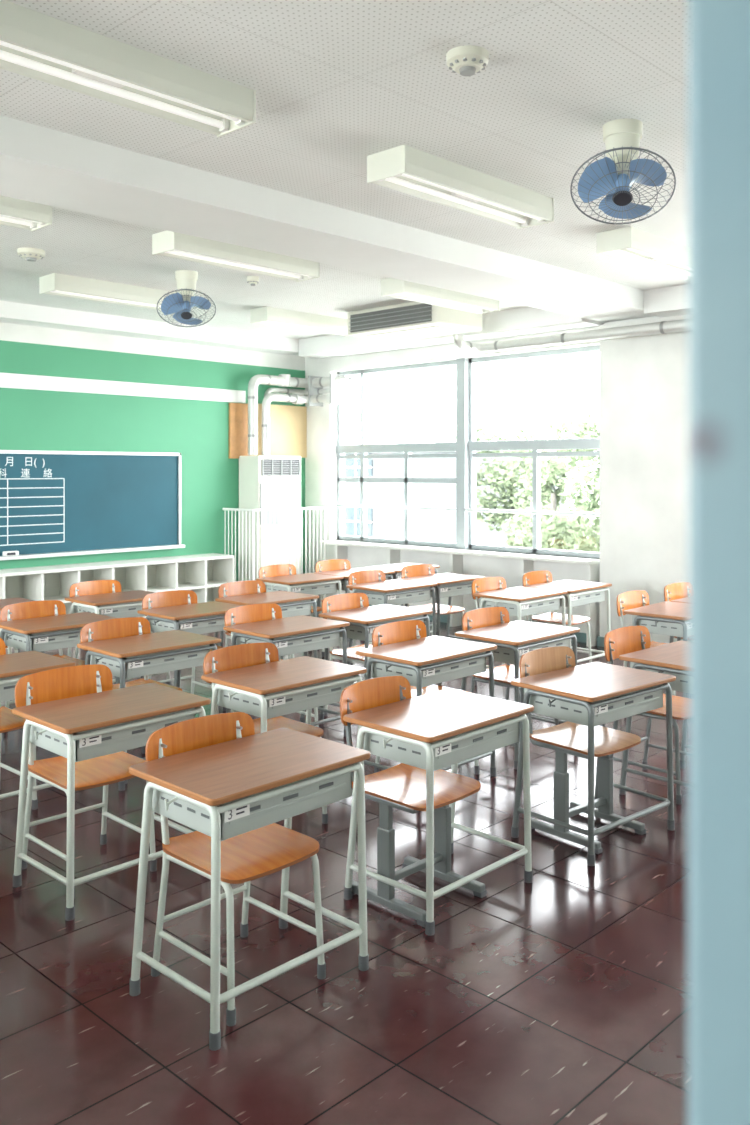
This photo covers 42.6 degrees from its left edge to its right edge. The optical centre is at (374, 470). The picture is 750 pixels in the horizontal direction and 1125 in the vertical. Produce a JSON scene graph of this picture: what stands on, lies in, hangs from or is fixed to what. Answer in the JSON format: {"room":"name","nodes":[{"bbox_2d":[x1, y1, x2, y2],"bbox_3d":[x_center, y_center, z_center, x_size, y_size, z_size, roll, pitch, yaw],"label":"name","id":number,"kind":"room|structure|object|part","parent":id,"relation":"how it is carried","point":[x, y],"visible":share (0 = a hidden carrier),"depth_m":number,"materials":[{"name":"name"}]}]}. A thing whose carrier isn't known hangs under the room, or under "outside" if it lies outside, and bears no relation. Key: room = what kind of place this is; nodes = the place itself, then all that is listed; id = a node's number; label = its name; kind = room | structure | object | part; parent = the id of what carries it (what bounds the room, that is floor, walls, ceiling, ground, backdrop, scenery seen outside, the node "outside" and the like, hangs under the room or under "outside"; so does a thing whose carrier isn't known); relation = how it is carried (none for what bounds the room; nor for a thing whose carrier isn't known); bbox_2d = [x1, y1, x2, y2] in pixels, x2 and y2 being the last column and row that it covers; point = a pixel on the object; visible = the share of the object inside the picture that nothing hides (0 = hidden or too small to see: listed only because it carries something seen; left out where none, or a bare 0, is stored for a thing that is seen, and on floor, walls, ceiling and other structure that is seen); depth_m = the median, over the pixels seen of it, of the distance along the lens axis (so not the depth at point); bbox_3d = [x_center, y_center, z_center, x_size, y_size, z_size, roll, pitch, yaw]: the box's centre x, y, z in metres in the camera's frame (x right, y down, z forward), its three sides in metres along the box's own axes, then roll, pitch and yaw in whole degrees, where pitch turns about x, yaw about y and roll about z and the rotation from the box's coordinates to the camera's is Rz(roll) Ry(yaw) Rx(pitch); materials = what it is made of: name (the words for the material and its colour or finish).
{"room":"classroom","nodes":[
{"label":"classroom","id":0,"kind":"room"},
{"bbox_2d":[2,551,18,555],"bbox_3d":[-3.451,0.787,9.130,0.070,0.044,0.140,0,0,44],"label":"label","id":1,"kind":"object","parent":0,"point":[5,553],"depth_m":9.10,"materials":[{"name":"white paper"}]},
{"bbox_2d":[0,322,304,580],"bbox_3d":[-3.442,0.040,9.385,0.170,3.200,7.880,0,0,44],"label":"wall","id":2,"kind":"structure","parent":0,"point":[61,389],"depth_m":10.27,"materials":[{"name":"paint"}]},
{"bbox_2d":[0,450,184,560],"bbox_3d":[-3.386,0.325,9.255,0.129,1.040,3.650,0,0,44],"label":"chalkboard","id":3,"kind":"object","parent":2,"relation":"attached to","point":[53,503],"visible":1,"depth_m":9.78,"materials":[{"name":"blue metal"}]},
{"bbox_2d":[229,403,306,457],"bbox_3d":[-1.266,-0.465,11.523,0.030,0.650,1.180,0,0,44],"label":"wall panel wood","id":4,"kind":"object","parent":2,"relation":"attached to","point":[288,424],"depth_m":11.58,"materials":[{"name":"wood"}]},
{"bbox_2d":[0,605,687,1124],"bbox_3d":[-0.877,1.690,5.087,9.930,0.100,10.500,0,0,44],"label":"floor","id":5,"kind":"structure","parent":0,"point":[560,997],"depth_m":3.14,"materials":[{"name":"tile"}]},
{"bbox_2d":[0,638,37,809],"bbox_3d":[-1.928,1.242,4.684,0.450,0.797,0.440,0,0,44],"label":"chair","id":6,"kind":"object","parent":5,"relation":"on","point":[9,721],"visible":0.61,"depth_m":4.70,"materials":[{"name":"brown wood"}]},
{"bbox_2d":[0,598,44,652],"bbox_3d":[-2.699,1.290,6.742,0.450,0.700,0.692,0,0,44],"label":"school desk","id":7,"kind":"object","parent":5,"relation":"on","point":[3,602],"visible":0.06,"depth_m":6.91,"materials":[{"name":"brown wood"}]},
{"bbox_2d":[0,651,75,799],"bbox_3d":[-1.846,1.290,4.646,0.450,0.700,0.692,0,0,44],"label":"school desk","id":8,"kind":"object","parent":5,"relation":"on","point":[14,666],"visible":0.34,"depth_m":4.62,"materials":[{"name":"brown wood"}]},
{"bbox_2d":[0,600,84,708],"bbox_3d":[-2.062,1.242,6.057,0.450,0.797,0.440,0,0,44],"label":"chair","id":9,"kind":"object","parent":5,"relation":"on","point":[44,608],"visible":0.33,"depth_m":6.20,"materials":[{"name":"brown wood"}]},
{"bbox_2d":[0,612,119,683],"bbox_3d":[-1.979,1.290,6.019,0.450,0.700,0.692,0,0,44],"label":"school desk","id":10,"kind":"object","parent":5,"relation":"on","point":[39,634],"visible":0.44,"depth_m":5.85,"materials":[{"name":"brown wood"}]},
{"bbox_2d":[15,664,156,897],"bbox_3d":[-1.187,1.242,3.969,0.450,0.797,0.440,0,0,45],"label":"chair","id":11,"kind":"object","parent":5,"relation":"on","point":[79,680],"visible":0.71,"depth_m":4.00,"materials":[{"name":"brown wood"}]},
{"bbox_2d":[69,580,120,678],"bbox_3d":[-1.998,1.242,7.232,0.450,0.797,0.440,0,0,43],"label":"chair","id":12,"kind":"object","parent":5,"relation":"on","point":[97,586],"visible":0.26,"depth_m":7.37,"materials":[{"name":"brown wood"}]},
{"bbox_2d":[12,683,210,920],"bbox_3d":[-1.054,1.290,3.882,0.450,0.700,0.692,0,0,44],"label":"school desk","id":13,"kind":"object","parent":5,"relation":"on","point":[89,726],"visible":0.84,"depth_m":3.74,"materials":[{"name":"brown wood"}]},
{"bbox_2d":[0,553,234,648],"bbox_3d":[-3.783,1.290,8.658,0.390,0.700,6.024,0,0,44],"label":"cubby shelf","id":14,"kind":"object","parent":5,"relation":"on","point":[203,574],"visible":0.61,"depth_m":9.96,"materials":[{"name":"white wood"}]},
{"bbox_2d":[65,590,170,684],"bbox_3d":[-1.915,1.290,7.194,0.450,0.700,0.692,0,0,44],"label":"school desk","id":15,"kind":"object","parent":5,"relation":"on","point":[125,604],"visible":0.47,"depth_m":7.04,"materials":[{"name":"brown wood"}]},
{"bbox_2d":[80,617,181,783],"bbox_3d":[-1.335,1.242,5.328,0.450,0.797,0.440,0,0,45],"label":"chair","id":16,"kind":"object","parent":5,"relation":"on","point":[129,626],"visible":0.36,"depth_m":5.48,"materials":[{"name":"brown wood"}]},
{"bbox_2d":[77,630,220,790],"bbox_3d":[-1.238,1.290,5.304,0.450,0.700,0.692,0,0,44],"label":"school desk","id":17,"kind":"object","parent":5,"relation":"on","point":[128,657],"visible":0.69,"depth_m":5.18,"materials":[{"name":"brown wood"}]},
{"bbox_2d":[142,590,226,711],"bbox_3d":[-1.300,1.242,6.587,0.440,0.797,0.450,0,0,-44],"label":"chair","id":18,"kind":"object","parent":5,"relation":"on","point":[176,597],"visible":0.27,"depth_m":6.74,"materials":[{"name":"brown wood"}]},
{"bbox_2d":[137,601,242,699],"bbox_3d":[-1.218,1.290,6.549,0.450,0.700,0.692,0,0,44],"label":"school desk","id":19,"kind":"object","parent":5,"relation":"on","point":[205,617],"visible":0.48,"depth_m":6.39,"materials":[{"name":"brown wood"}]},
{"bbox_2d":[145,712,325,1025],"bbox_3d":[-0.451,1.242,3.133,0.450,0.797,0.440,0,0,44],"label":"chair","id":20,"kind":"object","parent":5,"relation":"on","point":[246,857],"visible":0.69,"depth_m":3.12,"materials":[{"name":"brown wood"}]},
{"bbox_2d":[129,728,369,1050],"bbox_3d":[-0.394,1.284,3.098,0.450,0.712,0.692,0,0,44],"label":"school desk","id":21,"kind":"object","parent":5,"relation":"on","point":[229,789],"visible":0.98,"depth_m":2.99,"materials":[{"name":"brown wood"}]},
{"bbox_2d":[218,580,293,657],"bbox_3d":[-0.879,1.242,7.196,0.440,0.797,0.450,0,0,-44],"label":"chair","id":22,"kind":"object","parent":5,"relation":"on","point":[237,588],"visible":0.3,"depth_m":7.34,"materials":[{"name":"brown wood"}]},
{"bbox_2d":[203,642,327,823],"bbox_3d":[-0.510,1.242,4.504,0.440,0.797,0.450,0,0,-45],"label":"chair","id":23,"kind":"object","parent":5,"relation":"on","point":[250,654],"visible":0.42,"depth_m":4.62,"materials":[{"name":"brown wood"}]},
{"bbox_2d":[215,591,318,659],"bbox_3d":[-0.797,1.290,7.157,0.450,0.700,0.692,0,0,44],"label":"school desk","id":24,"kind":"object","parent":5,"relation":"on","point":[292,604],"visible":0.34,"depth_m":7.12,"materials":[{"name":"brown wood"}]},
{"bbox_2d":[239,456,300,580],"bbox_3d":[-1.222,0.735,11.293,0.392,1.810,0.650,0,0,44],"label":"air conditioner","id":25,"kind":"object","parent":5,"relation":"on","point":[265,482],"visible":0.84,"depth_m":11.12,"materials":[{"name":"white metal"}]},
{"bbox_2d":[248,373,357,454],"bbox_3d":[-0.894,-0.660,11.515,1.330,0.960,0.604,0,0,-16],"label":"pipes","id":26,"kind":"object","parent":25,"relation":"on","point":[314,396],"visible":1,"depth_m":11.36,"materials":[{"name":"grey metal"}]},
{"bbox_2d":[224,603,318,726],"bbox_3d":[-0.630,1.242,5.899,0.440,0.797,0.450,0,0,-44],"label":"chair","id":27,"kind":"object","parent":5,"relation":"on","point":[244,614],"visible":0.24,"depth_m":6.04,"materials":[{"name":"brown wood"}]},
{"bbox_2d":[201,656,366,794],"bbox_3d":[-0.418,1.290,4.498,0.450,0.700,0.692,0,0,44],"label":"school desk","id":28,"kind":"object","parent":5,"relation":"on","point":[266,691],"visible":0.68,"depth_m":4.37,"materials":[{"name":"brown wood"}]},
{"bbox_2d":[223,615,349,736],"bbox_3d":[-0.534,1.290,5.875,0.450,0.700,0.692,0,0,44],"label":"school desk","id":29,"kind":"object","parent":5,"relation":"on","point":[302,633],"visible":0.67,"depth_m":5.78,"materials":[{"name":"brown wood"}]},
{"bbox_2d":[259,564,324,657],"bbox_3d":[-0.733,1.242,8.484,0.450,0.797,0.440,0,0,42],"label":"chair","id":30,"kind":"object","parent":5,"relation":"on","point":[279,569],"visible":0.32,"depth_m":8.61,"materials":[{"name":"brown wood"}]},
{"bbox_2d":[256,573,343,658],"bbox_3d":[-0.657,1.290,8.454,0.450,0.700,0.692,0,0,44],"label":"school desk","id":31,"kind":"object","parent":5,"relation":"on","point":[307,583],"visible":0.65,"depth_m":8.34,"materials":[{"name":"brown wood"}]},
{"bbox_2d":[315,559,374,641],"bbox_3d":[-0.266,1.242,8.968,0.440,0.797,0.450,0,0,-44],"label":"chair","id":32,"kind":"object","parent":5,"relation":"on","point":[334,564],"visible":0.27,"depth_m":9.12,"materials":[{"name":"brown wood"}]},
{"bbox_2d":[321,593,371,715],"bbox_3d":[-0.067,1.242,6.439,0.450,0.797,0.440,0,0,44],"label":"chair","id":33,"kind":"object","parent":5,"relation":"on","point":[346,601],"visible":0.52,"depth_m":6.53,"materials":[{"name":"brown wood"}]},
{"bbox_2d":[314,568,394,647],"bbox_3d":[-0.191,1.290,8.936,0.450,0.700,0.692,0,0,44],"label":"school desk","id":34,"kind":"object","parent":5,"relation":"on","point":[345,573],"visible":0.3,"depth_m":8.83,"materials":[{"name":"brown wood"}]},
{"bbox_2d":[348,570,385,664],"bbox_3d":[0.068,1.242,7.990,0.450,0.797,0.440,0,0,44],"label":"chair","id":35,"kind":"object","parent":5,"relation":"on","point":[365,576],"visible":0.26,"depth_m":8.13,"materials":[{"name":"brown wood"}]},
{"bbox_2d":[319,604,432,720],"bbox_3d":[0.009,1.290,6.393,0.450,0.700,0.692,0,0,44],"label":"school desk","id":36,"kind":"object","parent":5,"relation":"on","point":[363,621],"visible":0.52,"depth_m":6.26,"materials":[{"name":"brown wood"}]},
{"bbox_2d":[346,579,437,664],"bbox_3d":[0.144,1.290,7.959,0.450,0.700,0.692,0,0,44],"label":"school desk","id":37,"kind":"object","parent":5,"relation":"on","point":[397,591],"visible":0.63,"depth_m":7.84,"materials":[{"name":"brown wood"}]},
{"bbox_2d":[363,563,439,635],"bbox_3d":[0.260,1.290,9.432,0.450,0.700,0.692,0,0,44],"label":"school desk","id":38,"kind":"object","parent":5,"relation":"on","point":[397,568],"visible":0.24,"depth_m":9.36,"materials":[{"name":"brown wood"}]},
{"bbox_2d":[340,676,486,926],"bbox_3d":[0.141,1.242,3.742,0.456,0.797,0.400,0,0,44],"label":"chair","id":39,"kind":"object","parent":5,"relation":"on","point":[402,786],"visible":0.75,"depth_m":3.73,"materials":[{"name":"brown wood"}]},
{"bbox_2d":[372,620,478,774],"bbox_3d":[0.272,1.242,5.221,0.450,0.797,0.440,0,0,43],"label":"chair","id":40,"kind":"object","parent":5,"relation":"on","point":[398,631],"visible":0.4,"depth_m":5.35,"materials":[{"name":"brown wood"}]},
{"bbox_2d":[356,636,496,775],"bbox_3d":[0.279,1.290,5.104,0.450,0.700,0.692,0,0,44],"label":"school desk","id":41,"kind":"object","parent":5,"relation":"on","point":[426,661],"visible":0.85,"depth_m":4.98,"materials":[{"name":"brown wood"}]},
{"bbox_2d":[401,564,464,639],"bbox_3d":[0.520,1.242,8.486,0.450,0.797,0.440,0,0,44],"label":"chair","id":42,"kind":"object","parent":5,"relation":"on","point":[416,570],"visible":0.5,"depth_m":8.57,"materials":[{"name":"brown wood"}]},
{"bbox_2d":[343,689,533,935],"bbox_3d":[0.256,1.290,3.770,0.450,0.700,0.692,0,0,44],"label":"school desk","id":43,"kind":"object","parent":5,"relation":"on","point":[431,732],"visible":0.98,"depth_m":3.66,"materials":[{"name":"brown wood"}]},
{"bbox_2d":[400,573,484,639],"bbox_3d":[0.595,1.290,8.454,0.450,0.700,0.692,0,0,44],"label":"school desk","id":44,"kind":"object","parent":5,"relation":"on","point":[449,585],"visible":0.42,"depth_m":8.32,"materials":[{"name":"brown wood"}]},
{"bbox_2d":[471,577,505,667],"bbox_3d":[1.032,1.242,7.448,0.450,0.797,0.440,0,0,43],"label":"chair","id":45,"kind":"object","parent":5,"relation":"on","point":[485,584],"visible":0.32,"depth_m":7.59,"materials":[{"name":"brown wood"}]},
{"bbox_2d":[462,607,558,741],"bbox_3d":[0.808,1.242,5.747,0.440,0.797,0.450,0,0,-44],"label":"chair","id":46,"kind":"object","parent":5,"relation":"on","point":[488,616],"visible":0.42,"depth_m":5.83,"materials":[{"name":"brown wood"}]},
{"bbox_2d":[455,620,579,768],"bbox_3d":[0.842,1.290,5.658,0.450,0.700,0.692,0,0,44],"label":"school desk","id":47,"kind":"object","parent":5,"relation":"on","point":[514,639],"visible":0.64,"depth_m":5.52,"materials":[{"name":"brown wood"}]},
{"bbox_2d":[472,586,567,689],"bbox_3d":[1.122,1.290,7.431,0.450,0.700,0.692,0,0,44],"label":"school desk","id":48,"kind":"object","parent":5,"relation":"on","point":[520,601],"visible":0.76,"depth_m":7.30,"materials":[{"name":"brown wood"}]},
{"bbox_2d":[522,570,591,662],"bbox_3d":[1.498,1.242,7.929,0.450,0.797,0.440,0,0,42],"label":"chair","id":49,"kind":"object","parent":5,"relation":"on","point":[534,577],"visible":0.63,"depth_m":7.96,"materials":[{"name":"brown wood"}]},
{"bbox_2d":[524,580,611,663],"bbox_3d":[1.587,1.290,7.913,0.450,0.700,0.692,0,0,44],"label":"school desk","id":50,"kind":"object","parent":5,"relation":"on","point":[579,593],"visible":0.57,"depth_m":7.81,"materials":[{"name":"brown wood"}]},
{"bbox_2d":[519,646,645,853],"bbox_3d":[0.940,1.242,4.404,0.400,0.797,0.456,0,0,-41],"label":"chair","id":51,"kind":"object","parent":5,"relation":"on","point":[571,738],"visible":0.81,"depth_m":4.40,"materials":[{"name":"brown wood"}]},
{"bbox_2d":[511,662,675,865],"bbox_3d":[0.992,1.290,4.360,0.692,0.700,0.450,0,0,-41],"label":"school desk","id":52,"kind":"object","parent":5,"relation":"on","point":[593,694],"visible":0.98,"depth_m":4.25,"materials":[{"name":"brown wood"}]},
{"bbox_2d":[604,626,687,803],"bbox_3d":[1.481,1.242,5.021,0.440,0.797,0.450,0,0,-44],"label":"chair","id":53,"kind":"object","parent":5,"relation":"on","point":[623,640],"visible":0.54,"depth_m":5.07,"materials":[{"name":"brown wood"}]},
{"bbox_2d":[616,590,676,721],"bbox_3d":[1.931,1.242,6.576,0.450,0.797,0.440,0,0,44],"label":"chair","id":54,"kind":"object","parent":5,"relation":"on","point":[627,600],"visible":0.3,"depth_m":6.72,"materials":[{"name":"brown wood"}]},
{"bbox_2d":[619,641,687,794],"bbox_3d":[1.618,1.290,4.950,0.692,0.700,0.450,0,0,-44],"label":"school desk","id":55,"kind":"object","parent":5,"relation":"on","point":[670,658],"visible":0.22,"depth_m":4.84,"materials":[{"name":"brown wood"}]},
{"bbox_2d":[624,601,687,696],"bbox_3d":[2.043,1.290,6.542,0.450,0.700,0.692,0,0,42],"label":"school desk","id":56,"kind":"object","parent":5,"relation":"on","point":[668,618],"visible":0.44,"depth_m":6.36,"materials":[{"name":"brown wood"}]},
{"bbox_2d":[664,582,687,641],"bbox_3d":[2.405,1.242,7.069,0.440,0.797,0.450,0,0,-45],"label":"chair","id":57,"kind":"object","parent":5,"relation":"on","point":[679,590],"visible":0.24,"depth_m":7.21,"materials":[{"name":"brown wood"}]},
{"bbox_2d":[671,597,687,695],"bbox_3d":[2.515,1.290,7.031,0.450,0.700,0.692,0,0,44],"label":"school desk","id":58,"kind":"object","parent":5,"relation":"on","point":[682,600],"visible":0.03,"depth_m":6.94,"materials":[{"name":"brown wood"}]},
{"bbox_2d":[0,0,687,338],"bbox_3d":[-0.877,-1.610,5.087,9.930,0.100,10.500,0,0,44],"label":"ceiling","id":59,"kind":"structure","parent":0,"point":[337,84],"depth_m":4.22,"materials":[{"name":"grey paint"}]},
{"bbox_2d":[0,195,51,231],"bbox_3d":[-2.400,-1.492,5.202,0.254,0.135,1.274,0,0,44],"label":"fluorescent light","id":60,"kind":"object","parent":59,"relation":"attached to","point":[14,212],"visible":0.94,"depth_m":5.51,"materials":[{"name":"white metal"}]},
{"bbox_2d":[17,247,44,260],"bbox_3d":[-2.439,-1.525,6.832,0.190,0.070,0.190,0,0,44],"label":"smoke detector","id":61,"kind":"object","parent":59,"relation":"attached to","point":[30,254],"visible":1,"depth_m":6.77,"materials":[{"name":"white plastic"}]},
{"bbox_2d":[39,273,178,309],"bbox_3d":[-2.175,-1.492,8.141,0.254,0.135,1.274,0,0,44],"label":"fluorescent light","id":62,"kind":"object","parent":59,"relation":"attached to","point":[57,284],"visible":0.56,"depth_m":7.94,"materials":[{"name":"white metal"}]},
{"bbox_2d":[0,0,255,136],"bbox_3d":[-1.021,-1.492,3.578,0.254,0.135,1.274,0,0,44],"label":"fluorescent light","id":63,"kind":"object","parent":59,"relation":"attached to","point":[36,45],"visible":1,"depth_m":3.57,"materials":[{"name":"white metal"}]},
{"bbox_2d":[157,270,215,327],"bbox_3d":[-1.471,-1.347,7.515,0.418,0.427,0.439,0,0,44],"label":"ceiling fan","id":64,"kind":"object","parent":59,"relation":"attached to","point":[181,303],"depth_m":7.50,"materials":[{"name":"blue plastic"}]},
{"bbox_2d":[152,230,319,281],"bbox_3d":[-0.942,-1.492,6.741,0.254,0.135,1.274,0,0,44],"label":"fluorescent light","id":65,"kind":"object","parent":59,"relation":"attached to","point":[166,243],"visible":0.91,"depth_m":6.61,"materials":[{"name":"white metal"}]},
{"bbox_2d":[247,276,258,285],"bbox_3d":[-0.984,-1.525,7.762,0.100,0.070,0.100,0,0,44],"label":"smoke detector","id":66,"kind":"object","parent":59,"relation":"attached to","point":[252,280],"depth_m":7.73,"materials":[{"name":"white plastic"}]},
{"bbox_2d":[250,306,350,335],"bbox_3d":[-0.675,-1.492,9.695,0.254,0.135,1.274,0,0,44],"label":"fluorescent light","id":67,"kind":"object","parent":59,"relation":"attached to","point":[272,316],"visible":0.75,"depth_m":9.51,"materials":[{"name":"white metal"}]},
{"bbox_2d":[0,115,687,358],"bbox_3d":[-0.071,-1.460,5.922,9.530,0.200,7.580,0,0,44],"label":"ceiling beam","id":68,"kind":"structure","parent":59,"relation":"attached to","point":[39,164],"depth_m":6.11,"materials":[{"name":"white paint"}]},
{"bbox_2d":[348,301,481,341],"bbox_3d":[0.368,-1.440,9.306,1.160,0.240,0.700,0,0,44],"label":"air conditioner","id":69,"kind":"object","parent":59,"relation":"attached to","point":[409,320],"depth_m":9.06,"materials":[{"name":"white metal"}]},
{"bbox_2d":[381,278,499,313],"bbox_3d":[0.581,-1.492,8.232,0.254,0.135,1.274,0,0,44],"label":"fluorescent light","id":70,"kind":"object","parent":59,"relation":"attached to","point":[390,287],"visible":0.92,"depth_m":8.09,"materials":[{"name":"white metal"}]},
{"bbox_2d":[367,144,553,228],"bbox_3d":[0.494,-1.492,5.146,0.254,0.135,1.274,0,0,44],"label":"fluorescent light","id":71,"kind":"object","parent":59,"relation":"attached to","point":[406,169],"visible":1,"depth_m":5.00,"materials":[{"name":"white metal"}]},
{"bbox_2d":[446,45,488,75],"bbox_3d":[0.347,-1.525,3.613,0.160,0.070,0.160,0,0,44],"label":"smoke detector","id":72,"kind":"object","parent":59,"relation":"attached to","point":[467,60],"visible":1,"depth_m":3.56,"materials":[{"name":"white plastic"}]},
{"bbox_2d":[570,118,675,224],"bbox_3d":[1.104,-1.347,4.294,0.443,0.427,0.412,0,0,44],"label":"ceiling fan","id":73,"kind":"object","parent":59,"relation":"attached to","point":[612,177],"depth_m":4.28,"materials":[{"name":"blue plastic"}]},
{"bbox_2d":[597,226,687,280],"bbox_3d":[1.987,-1.492,6.693,0.254,0.135,1.274,0,0,44],"label":"fluorescent light","id":74,"kind":"object","parent":59,"relation":"attached to","point":[630,244],"visible":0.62,"depth_m":6.43,"materials":[{"name":"white metal"}]},
{"bbox_2d":[305,316,660,632],"bbox_3d":[2.648,0.040,8.738,9.530,3.200,0.250,0,0,44],"label":"wall","id":75,"kind":"structure","parent":0,"point":[321,460],"depth_m":11.10,"materials":[{"name":"white paint"}]},
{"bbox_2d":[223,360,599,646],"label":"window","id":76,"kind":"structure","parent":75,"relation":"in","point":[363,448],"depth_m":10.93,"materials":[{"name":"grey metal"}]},
{"bbox_3d":[-1.160,1.033,11.212,0.554,1.214,1.107,0,0,44],"label":"metal guard rail","id":77,"kind":"part","parent":76,"relation":"part of","materials":[{"name":"white metal"}]},
{"bbox_3d":[0.767,1.240,10.325,3.680,0.800,0.320,0,0,44],"label":"sill","id":78,"kind":"part","parent":76,"relation":"part of","materials":[{"name":"white"}]},
{"bbox_2d":[316,597,603,646],"bbox_3d":[2.532,1.595,8.617,9.530,0.090,0.085,0,0,44],"label":"baseboard","id":79,"kind":"structure","parent":75,"relation":"attached to","point":[581,637],"depth_m":9.21,"materials":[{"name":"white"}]},
{"bbox_2d":[456,358,468,548],"bbox_3d":[0.975,-0.180,10.367,0.120,2.040,0.170,0,0,44],"label":"trim window mullion","id":80,"kind":"object","parent":75,"relation":"attached to","point":[462,364],"depth_m":10.30,"materials":[{"name":"grey metal"}]},
{"bbox_2d":[465,345,599,557],"bbox_3d":[1.610,-0.180,9.729,1.680,2.040,0.146,0,0,44],"label":"window","id":81,"kind":"structure","parent":75,"relation":"in","point":[536,446],"depth_m":9.79,"materials":[{"name":"grey metal"}]},
{"bbox_2d":[453,319,687,352],"bbox_3d":[3.263,-1.367,7.413,6.604,0.366,0.410,0,0,44],"label":"duct pipe","id":82,"kind":"object","parent":75,"relation":"attached to","point":[664,327],"depth_m":8.94,"materials":[{"name":"white metal"}]},
{"bbox_2d":[600,314,687,642],"bbox_3d":[2.569,0.140,8.591,1.240,3.000,0.070,0,0,44],"label":"wall","id":83,"kind":"structure","parent":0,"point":[644,379],"depth_m":8.69,"materials":[{"name":"white paint"}]},
{"label":"outside","id":84,"kind":"structure","parent":0,"visible":0},
{"bbox_3d":[20.346,7.740,49.860,280.000,0.200,220.000,0,0,44],"label":"ground","id":85,"kind":"structure","parent":84,"visible":0},
{"bbox_2d":[345,450,564,545],"bbox_3d":[-9.679,3.190,66.274,44.400,8.900,14.500,0,0,44],"label":"school building","id":86,"kind":"structure","parent":85,"relation":"on","point":[427,525],"depth_m":47.53,"materials":[{"name":"grey"}]},
{"bbox_2d":[447,423,556,546],"bbox_3d":[4.786,2.879,34.663,3.606,9.533,3.561,0,0,34],"label":"broadleaf tree","id":87,"kind":"object","parent":85,"relation":"on","point":[493,476],"visible":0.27,"depth_m":33.83,"materials":[{"name":"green plant"}]},
{"bbox_2d":[493,410,599,551],"bbox_3d":[5.385,2.888,28.512,3.397,9.516,4.910,0,0,-1],"label":"broadleaf tree","id":88,"kind":"object","parent":85,"relation":"on","point":[554,469],"visible":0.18,"depth_m":28.41,"materials":[{"name":"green plant"}]},
{"bbox_2d":[510,406,599,551],"bbox_3d":[5.845,2.750,23.677,5.636,9.791,4.384,0,0,44],"label":"broadleaf tree","id":89,"kind":"object","parent":85,"relation":"on","point":[553,527],"visible":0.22,"depth_m":23.65,"materials":[{"name":"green plant"}]},
{"bbox_3d":[-2.677,0.040,3.224,9.530,3.200,0.120,0,0,44],"label":"wall","id":90,"kind":"structure","parent":0,"visible":0},
{"bbox_2d":[688,0,749,1124],"bbox_3d":[0.380,0.495,0.117,0.716,2.270,0.045,0,0,44],"label":"door","id":91,"kind":"structure","parent":90,"relation":"in","point":[718,30],"depth_m":0.35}
]}

